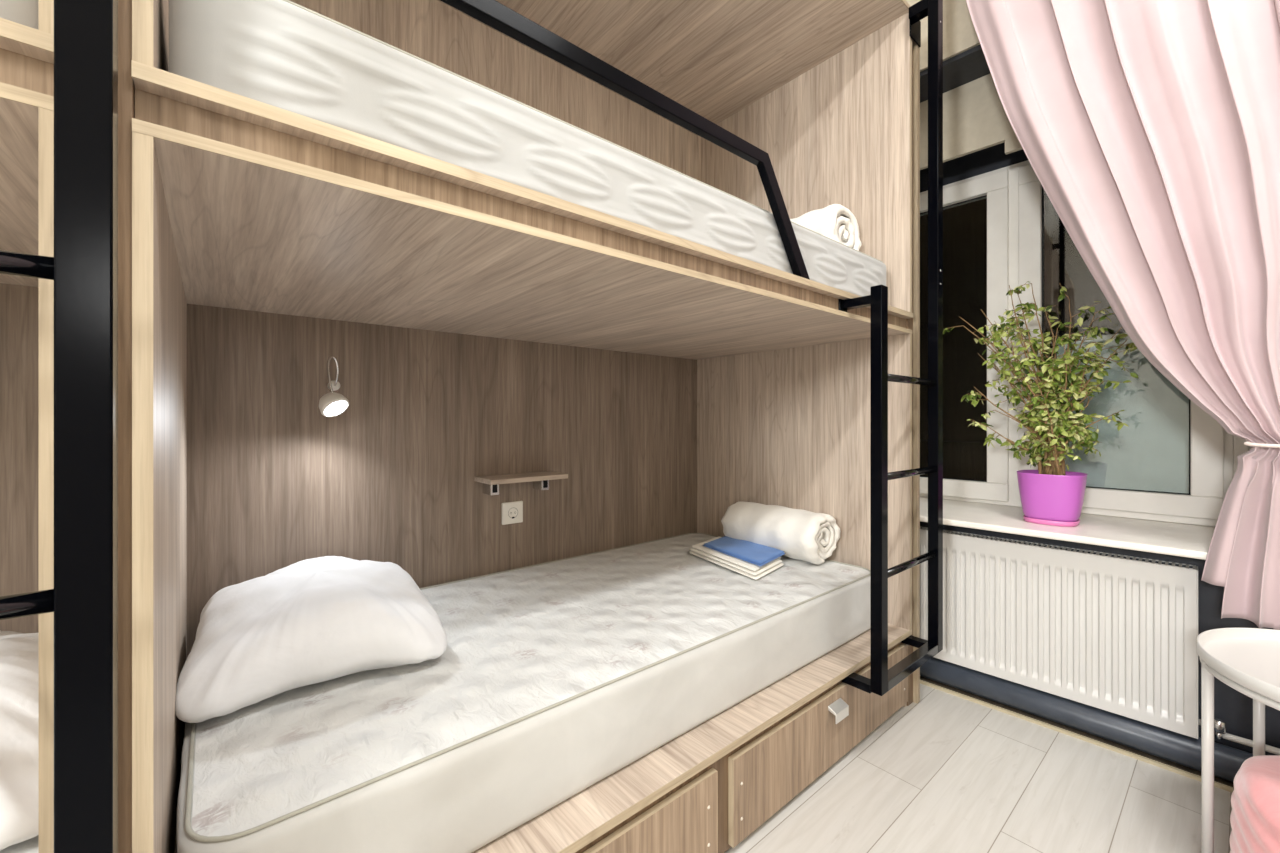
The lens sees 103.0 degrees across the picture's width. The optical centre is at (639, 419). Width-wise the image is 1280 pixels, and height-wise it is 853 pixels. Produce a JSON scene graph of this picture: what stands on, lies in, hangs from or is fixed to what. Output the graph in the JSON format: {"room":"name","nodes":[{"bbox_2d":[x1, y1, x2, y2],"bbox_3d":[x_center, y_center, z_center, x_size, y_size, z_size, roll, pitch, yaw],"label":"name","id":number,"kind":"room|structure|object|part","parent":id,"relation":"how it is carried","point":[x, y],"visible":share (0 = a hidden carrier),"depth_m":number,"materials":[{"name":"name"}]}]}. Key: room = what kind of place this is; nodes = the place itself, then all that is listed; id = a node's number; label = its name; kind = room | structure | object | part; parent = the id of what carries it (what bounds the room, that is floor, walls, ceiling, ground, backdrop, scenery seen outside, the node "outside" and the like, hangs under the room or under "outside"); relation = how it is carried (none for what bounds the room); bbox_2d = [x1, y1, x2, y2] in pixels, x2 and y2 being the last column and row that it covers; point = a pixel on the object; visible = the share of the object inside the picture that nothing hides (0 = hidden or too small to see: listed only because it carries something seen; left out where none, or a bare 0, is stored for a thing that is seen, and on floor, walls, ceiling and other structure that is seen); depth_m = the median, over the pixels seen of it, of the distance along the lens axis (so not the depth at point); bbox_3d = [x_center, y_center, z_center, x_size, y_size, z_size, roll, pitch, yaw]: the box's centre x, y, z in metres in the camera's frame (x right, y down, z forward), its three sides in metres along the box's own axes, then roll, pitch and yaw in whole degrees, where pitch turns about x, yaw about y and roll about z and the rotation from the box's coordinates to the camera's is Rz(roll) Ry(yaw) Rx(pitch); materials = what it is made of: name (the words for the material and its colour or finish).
{"room":"dormitory","nodes":[
{"label":"dormitory","id":0,"kind":"room"},
{"bbox_2d":[906,0,979,71],"bbox_3d":[1.840,-1.925,1.911,0.702,0.935,3.900,0,0,-43],"label":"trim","id":1,"kind":"structure","parent":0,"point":[959,33],"depth_m":2.03,"materials":[{"name":"beige paint"}]},
{"bbox_2d":[725,684,1231,852],"bbox_3d":[-0.260,1.082,0.075,6.100,0.050,3.550,0,0,-40],"label":"floor","id":2,"kind":"structure","parent":0,"point":[945,772],"depth_m":1.41,"materials":[{"name":"laminate"}]},
{"bbox_2d":[0,0,53,852],"bbox_3d":[-1.713,-0.227,0.273,2.035,2.567,1.098,0,0,-40],"label":"bunk bed","id":3,"kind":"object","parent":2,"relation":"on","point":[26,53],"visible":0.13,"depth_m":0.59,"materials":[{"name":"brown laminate"}]},
{"bbox_2d":[0,0,38,29],"bbox_3d":[-1.692,-0.482,0.255,1.983,0.181,0.948,0,0,-40],"label":"mattress","id":4,"kind":"object","parent":3,"relation":"on","point":[24,12],"visible":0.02,"depth_m":0.54,"materials":[{"name":"fabric"}]},
{"bbox_2d":[0,835,38,852],"bbox_3d":[-1.740,0.666,0.301,1.979,0.203,0.975,0,0,-40],"label":"mattress","id":5,"kind":"object","parent":3,"relation":"on","point":[31,845],"visible":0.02,"depth_m":0.68,"materials":[{"name":"fabric"}]},
{"bbox_2d":[0,631,38,850],"bbox_3d":[-1.175,0.466,0.749,0.497,0.205,0.689,0,0,-44],"label":"pillow","id":6,"kind":"object","parent":5,"relation":"on","point":[19,652],"visible":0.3,"depth_m":0.72,"materials":[{"name":"white fabric"}]},
{"bbox_3d":[-2.063,0.370,0.688,2.034,1.374,0.012,0,0,-40],"label":"panel","id":7,"kind":"part","parent":3,"relation":"part of","materials":[{"name":"brown laminate"}]},
{"bbox_2d":[0,0,117,852],"bbox_3d":[-0.727,-0.418,0.360,0.503,2.950,0.088,0,0,-40],"label":"ladder","id":8,"kind":"object","parent":2,"relation":"on","point":[83,268],"visible":1,"depth_m":0.48,"materials":[{"name":"black metal"}]},
{"bbox_3d":[-0.533,-0.418,0.491,0.038,2.950,0.038,0,0,-40],"label":"post","id":9,"kind":"part","parent":8,"relation":"part of","materials":[{"name":"black metal"}]},
{"bbox_2d":[118,0,134,852],"bbox_3d":[-0.918,-0.243,0.948,0.050,2.600,1.067,0,0,-40],"label":"wall panel","id":10,"kind":"object","parent":2,"relation":"on","point":[126,88],"visible":0.05,"depth_m":0.56,"materials":[{"name":"brown laminate"}]},
{"bbox_2d":[131,0,919,852],"bbox_3d":[-0.095,-0.243,1.638,2.100,2.600,1.098,0,0,-40],"label":"bunk bed","id":11,"kind":"object","parent":2,"relation":"on","point":[474,323],"visible":0.79,"depth_m":1.62,"materials":[{"name":"brown wood"}]},
{"bbox_3d":[-0.893,-0.943,0.970,0.016,1.103,1.065,0,0,-40],"label":"panel","id":12,"kind":"part","parent":11,"relation":"part of","materials":[{"name":"brown wood"}]},
{"bbox_3d":[-0.893,0.226,0.970,0.016,1.085,1.065,0,0,-40],"label":"panel","id":13,"kind":"part","parent":11,"relation":"part of","materials":[{"name":"brown wood"}]},
{"bbox_2d":[319,356,348,416],"bbox_3d":[-0.931,-0.101,1.537,0.078,0.184,0.150,0,0,-40],"label":"reading lamp","id":14,"kind":"object","parent":11,"relation":"attached to","point":[331,404],"visible":1,"depth_m":1.50,"materials":[{"name":"white plastic"}]},
{"bbox_3d":[-0.907,-0.045,1.509,0.078,0.074,0.076,0,0,-40],"label":"lamp shade","id":15,"kind":"part","parent":14,"relation":"part of","materials":[{"name":"white plastic"}]},
{"bbox_3d":[-0.470,0.370,2.032,2.034,1.374,0.012,0,0,-40],"label":"panel","id":16,"kind":"part","parent":11,"relation":"part of","materials":[{"name":"brown laminate"}]},
{"bbox_3d":[-0.470,-0.913,2.032,2.034,1.192,0.012,0,0,-40],"label":"panel","id":17,"kind":"part","parent":11,"relation":"part of","materials":[{"name":"brown wood"}]},
{"bbox_2d":[502,501,522,524],"bbox_3d":[-0.499,0.362,1.991,0.086,0.085,0.014,0,0,-40],"label":"wall socket","id":18,"kind":"object","parent":11,"relation":"attached to","point":[512,512],"visible":1,"depth_m":1.99,"materials":[{"name":"white plastic"}]},
{"bbox_2d":[474,471,567,494],"bbox_3d":[-0.450,0.243,1.943,0.316,0.065,0.150,0,0,-40],"label":"wall shelf","id":19,"kind":"object","parent":11,"relation":"attached to","point":[540,480],"visible":1,"depth_m":1.90,"materials":[{"name":"brown wood"}]},
{"bbox_2d":[177,533,869,852],"bbox_3d":[-0.148,0.666,1.645,1.982,0.203,0.975,0,0,-40],"label":"mattress","id":20,"kind":"object","parent":11,"relation":"on","point":[551,679],"visible":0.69,"depth_m":1.07,"materials":[{"name":"fabric"}]},
{"bbox_2d":[175,556,446,722],"bbox_3d":[-0.811,0.472,1.285,0.492,0.196,0.622,0,0,-36],"label":"pillow","id":21,"kind":"object","parent":20,"relation":"on","point":[320,619],"visible":1,"depth_m":1.08,"materials":[{"name":"white fabric"}]},
{"bbox_2d":[689,536,784,579],"bbox_3d":[0.383,0.547,2.068,0.232,0.038,0.523,0,0,-29],"label":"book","id":22,"kind":"object","parent":20,"relation":"on","point":[748,569],"visible":0.46,"depth_m":1.94,"materials":[{"name":"white fabric"}]},
{"bbox_2d":[702,536,785,565],"bbox_3d":[0.417,0.520,2.066,0.213,0.013,0.437,0,0,-29],"label":"folded cloth","id":23,"kind":"object","parent":22,"relation":"on","point":[758,554],"visible":0.98,"depth_m":2.02,"materials":[{"name":"blue fabric"}]},
{"bbox_2d":[721,501,839,564],"bbox_3d":[0.584,0.465,2.160,0.222,0.200,0.476,0,0,-40],"label":"rolled towel","id":24,"kind":"object","parent":20,"relation":"on","point":[804,535],"visible":0.96,"depth_m":2.04,"materials":[{"name":"white fabric"}]},
{"bbox_2d":[169,0,885,295],"bbox_3d":[-0.125,-0.482,1.578,1.925,0.181,0.948,0,0,-40],"label":"mattress","id":25,"kind":"object","parent":11,"relation":"on","point":[288,55],"visible":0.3,"depth_m":0.81,"materials":[{"name":"fabric"}]},
{"bbox_2d":[790,204,861,250],"bbox_3d":[0.617,-0.692,2.065,0.248,0.236,0.495,0,0,-40],"label":"duvet","id":26,"kind":"object","parent":25,"relation":"on","point":[836,222],"visible":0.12,"depth_m":1.88,"materials":[{"name":"white fabric"}]},
{"bbox_3d":[-0.038,-0.539,1.013,1.346,0.296,0.022,0,0,-40],"label":"guard rail","id":27,"kind":"part","parent":11,"relation":"part of","materials":[{"name":"black metal"}]},
{"bbox_3d":[-0.181,0.925,0.892,0.934,0.211,0.016,0,0,-40],"label":"drawer","id":28,"kind":"part","parent":11,"relation":"part of","materials":[{"name":"brown laminate"}]},
{"bbox_3d":[0.649,-0.943,2.272,0.016,1.103,1.065,0,0,-40],"label":"panel","id":29,"kind":"part","parent":11,"relation":"part of","materials":[{"name":"brown wood"}]},
{"bbox_3d":[0.649,0.226,2.272,0.016,1.085,1.065,0,0,-40],"label":"panel","id":30,"kind":"part","parent":11,"relation":"part of","materials":[{"name":"brown wood"}]},
{"bbox_3d":[0.598,0.925,1.550,0.988,0.211,0.016,0,0,-40],"label":"drawer","id":31,"kind":"part","parent":11,"relation":"part of","materials":[{"name":"brown laminate"}]},
{"bbox_3d":[0.591,0.866,1.516,0.072,0.042,0.027,0,0,-40],"label":"handle","id":32,"kind":"part","parent":11,"relation":"part of","materials":[{"name":"silver metal"}]},
{"bbox_2d":[838,0,942,695],"bbox_3d":[0.862,-0.541,1.698,0.547,2.704,0.131,0,0,-40],"label":"ladder","id":33,"kind":"object","parent":11,"relation":"attached to","point":[882,679],"visible":0.9,"depth_m":1.76,"materials":[{"name":"black metal"}]},
{"bbox_3d":[0.708,0.205,1.507,0.041,1.200,0.034,0,0,-40],"label":"post","id":34,"kind":"part","parent":33,"relation":"part of","materials":[{"name":"black metal"}]},
{"bbox_3d":[1.034,-0.544,1.782,0.044,2.698,0.034,0,0,-40],"label":"post","id":35,"kind":"part","parent":33,"relation":"part of","materials":[{"name":"black metal"}]},
{"bbox_3d":[0.693,-0.243,2.315,0.022,2.600,1.080,0,0,-40],"label":"gable panel","id":36,"kind":"part","parent":11,"relation":"part of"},
{"bbox_2d":[1197,628,1279,852],"bbox_3d":[1.515,0.791,1.030,0.524,0.531,0.524,0,0,-40],"label":"side table","id":37,"kind":"object","parent":2,"relation":"on","point":[1247,660],"visible":0.97,"depth_m":1.17,"materials":[{"name":"white metal"}]},
{"bbox_3d":[1.312,0.807,1.176,0.020,0.500,0.020,0,0,-40],"label":"leg","id":38,"kind":"part","parent":37,"relation":"part of","materials":[{"name":"white metal"}]},
{"bbox_2d":[1197,628,1279,702],"bbox_3d":[1.515,0.541,1.030,0.524,0.031,0.524,0,0,-40],"label":"tray","id":39,"kind":"object","parent":37,"relation":"on","point":[1247,660],"depth_m":1.17,"materials":[{"name":"white ceramic"}]},
{"bbox_3d":[1.553,0.807,1.277,0.020,0.500,0.020,0,0,-40],"label":"leg","id":40,"kind":"part","parent":37,"relation":"part of","materials":[{"name":"white metal"}]},
{"bbox_2d":[1230,755,1279,852],"bbox_3d":[1.411,0.889,0.923,0.447,0.336,0.451,0,0,-40],"label":"pouf","id":41,"kind":"object","parent":2,"relation":"on","point":[1255,797],"visible":1,"depth_m":1.02,"materials":[{"name":"fabric"}]},
{"bbox_2d":[920,521,1279,754],"bbox_3d":[1.845,-0.668,1.915,0.690,3.450,3.900,0,0,-43],"label":"wall","id":42,"kind":"structure","parent":0,"point":[1235,708],"depth_m":1.53,"materials":[{"name":"paint"}]},
{"bbox_2d":[920,45,989,102],"bbox_3d":[1.718,-1.448,2.037,0.670,0.019,2.250,0,0,-43],"label":"trim","id":43,"kind":"structure","parent":42,"relation":"attached to","point":[970,65],"depth_m":2.10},
{"bbox_2d":[920,73,1022,169],"bbox_3d":[1.619,-1.262,1.945,0.022,0.349,2.250,0,0,-43],"label":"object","id":44,"kind":"structure","parent":42,"relation":"attached to","point":[975,119],"depth_m":2.16,"materials":[{"name":"beige paint"}]},
{"bbox_2d":[920,142,1027,192],"bbox_3d":[1.869,-1.276,2.176,0.260,0.322,2.250,0,0,-43],"label":"trim","id":45,"kind":"structure","parent":42,"relation":"attached to","point":[992,158],"depth_m":2.33,"materials":[{"name":"metal"}]},
{"bbox_2d":[920,497,1214,559],"bbox_3d":[1.579,0.389,1.908,0.570,0.023,2.210,0,0,-43],"label":"windowsill","id":46,"kind":"structure","parent":42,"relation":"attached to","point":[1160,537],"depth_m":1.78,"materials":[{"name":"white plastic"}]},
{"bbox_2d":[943,281,1138,526],"bbox_3d":[1.471,-0.077,1.908,0.259,0.907,0.576,0,0,-43],"label":"potted ficus","id":47,"kind":"object","parent":46,"relation":"on","point":[1052,495],"visible":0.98,"depth_m":1.84,"materials":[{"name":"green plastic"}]},
{"bbox_2d":[1017,470,1087,521],"bbox_3d":[1.514,0.280,1.875,0.199,0.173,0.199,0,0,-43],"label":"pot","id":48,"kind":"object","parent":47,"relation":"attached to","point":[1045,495],"depth_m":1.81,"materials":[{"name":"purple plastic"}]},
{"bbox_2d":[920,676,1233,791],"bbox_3d":[1.491,1.051,1.723,0.081,0.012,3.300,0,0,-43],"label":"baseboard","id":49,"kind":"structure","parent":42,"relation":"attached to","point":[1138,752],"depth_m":1.70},
{"bbox_2d":[920,657,1252,781],"bbox_3d":[1.495,0.999,1.714,0.094,0.092,3.320,0,0,-43],"label":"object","id":50,"kind":"structure","parent":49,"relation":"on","point":[1166,744],"depth_m":1.68,"materials":[{"name":"metal"}]},
{"bbox_2d":[920,160,1248,526],"bbox_3d":[1.534,-0.369,2.316,0.120,1.490,1.590,0,0,-43],"label":"window","id":51,"kind":"structure","parent":42,"relation":"in","point":[1014,193],"depth_m":2.18,"materials":[{"name":"white plastic"}]},
{"bbox_3d":[1.332,-0.368,2.555,0.072,1.450,0.864,0,0,-43],"label":"sash","id":52,"kind":"part","parent":51,"relation":"part of","materials":[{"name":"white plastic"}]},
{"bbox_3d":[1.849,-0.369,2.000,0.068,1.437,0.582,0,0,-43],"label":"sash","id":53,"kind":"part","parent":51,"relation":"part of","materials":[{"name":"white plastic"}]},
{"bbox_2d":[920,526,1279,754],"bbox_3d":[1.784,0.694,1.408,0.066,0.502,2.339,0,0,-43],"label":"radiator","id":54,"kind":"object","parent":42,"relation":"attached to","point":[1115,635],"visible":0.74,"depth_m":1.71,"materials":[{"name":"white metal"}]},
{"bbox_2d":[920,526,1195,569],"bbox_3d":[1.333,0.445,1.897,0.062,0.003,1.000,0,0,-43],"label":"grille","id":55,"kind":"object","parent":54,"relation":"attached to","point":[923,530],"depth_m":1.74,"materials":[{"name":"white metal"}]},
{"bbox_3d":[1.313,0.695,1.879,0.009,0.500,1.000,0,0,-43],"label":"panel","id":56,"kind":"part","parent":54,"relation":"part of","materials":[{"name":"white metal"}]},
{"bbox_3d":[-0.183,-2.418,0.140,6.300,0.050,3.550,0,0,-40],"label":"ceiling","id":57,"kind":"structure","parent":0,"visible":0},
{"bbox_3d":[1.555,-2.353,1.441,0.040,0.080,2.600,0,0,-43],"label":"rail","id":58,"kind":"object","parent":57,"relation":"attached to","visible":0},
{"bbox_2d":[966,0,1279,629],"bbox_3d":[1.727,-0.875,1.343,1.695,2.855,0.245,0,0,44],"label":"curtain","id":59,"kind":"object","parent":58,"relation":"hanging from","point":[1150,129],"visible":1,"depth_m":1.45,"materials":[{"name":"pink fabric"}]},
{"label":"outside","id":60,"kind":"structure","parent":0,"visible":0},
{"bbox_2d":[920,439,986,466],"bbox_3d":[1.367,0.192,3.600,0.300,0.130,2.180,0,0,-43],"label":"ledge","id":61,"kind":"object","parent":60,"point":[955,452],"depth_m":2.89,"materials":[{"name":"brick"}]},
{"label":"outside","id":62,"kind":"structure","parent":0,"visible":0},
{"bbox_2d":[1057,333,1188,493],"bbox_3d":[1.999,0.002,2.054,0.035,0.710,0.495,0,0,-43],"label":"window pane","id":63,"kind":"object","parent":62,"point":[1152,453],"visible":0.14,"depth_m":2.05,"materials":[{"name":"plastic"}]},
{"bbox_3d":[2.027,-0.341,2.023,0.035,0.025,0.410,0,0,-43],"label":"rail","id":64,"kind":"part","parent":63,"relation":"part of","materials":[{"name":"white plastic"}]},
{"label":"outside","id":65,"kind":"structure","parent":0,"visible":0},
{"bbox_2d":[920,190,1125,480],"bbox_3d":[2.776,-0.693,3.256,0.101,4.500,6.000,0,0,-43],"label":"window pane","id":66,"kind":"structure","parent":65,"point":[965,225],"depth_m":3.63,"materials":[{"name":"glass"}]}
]}

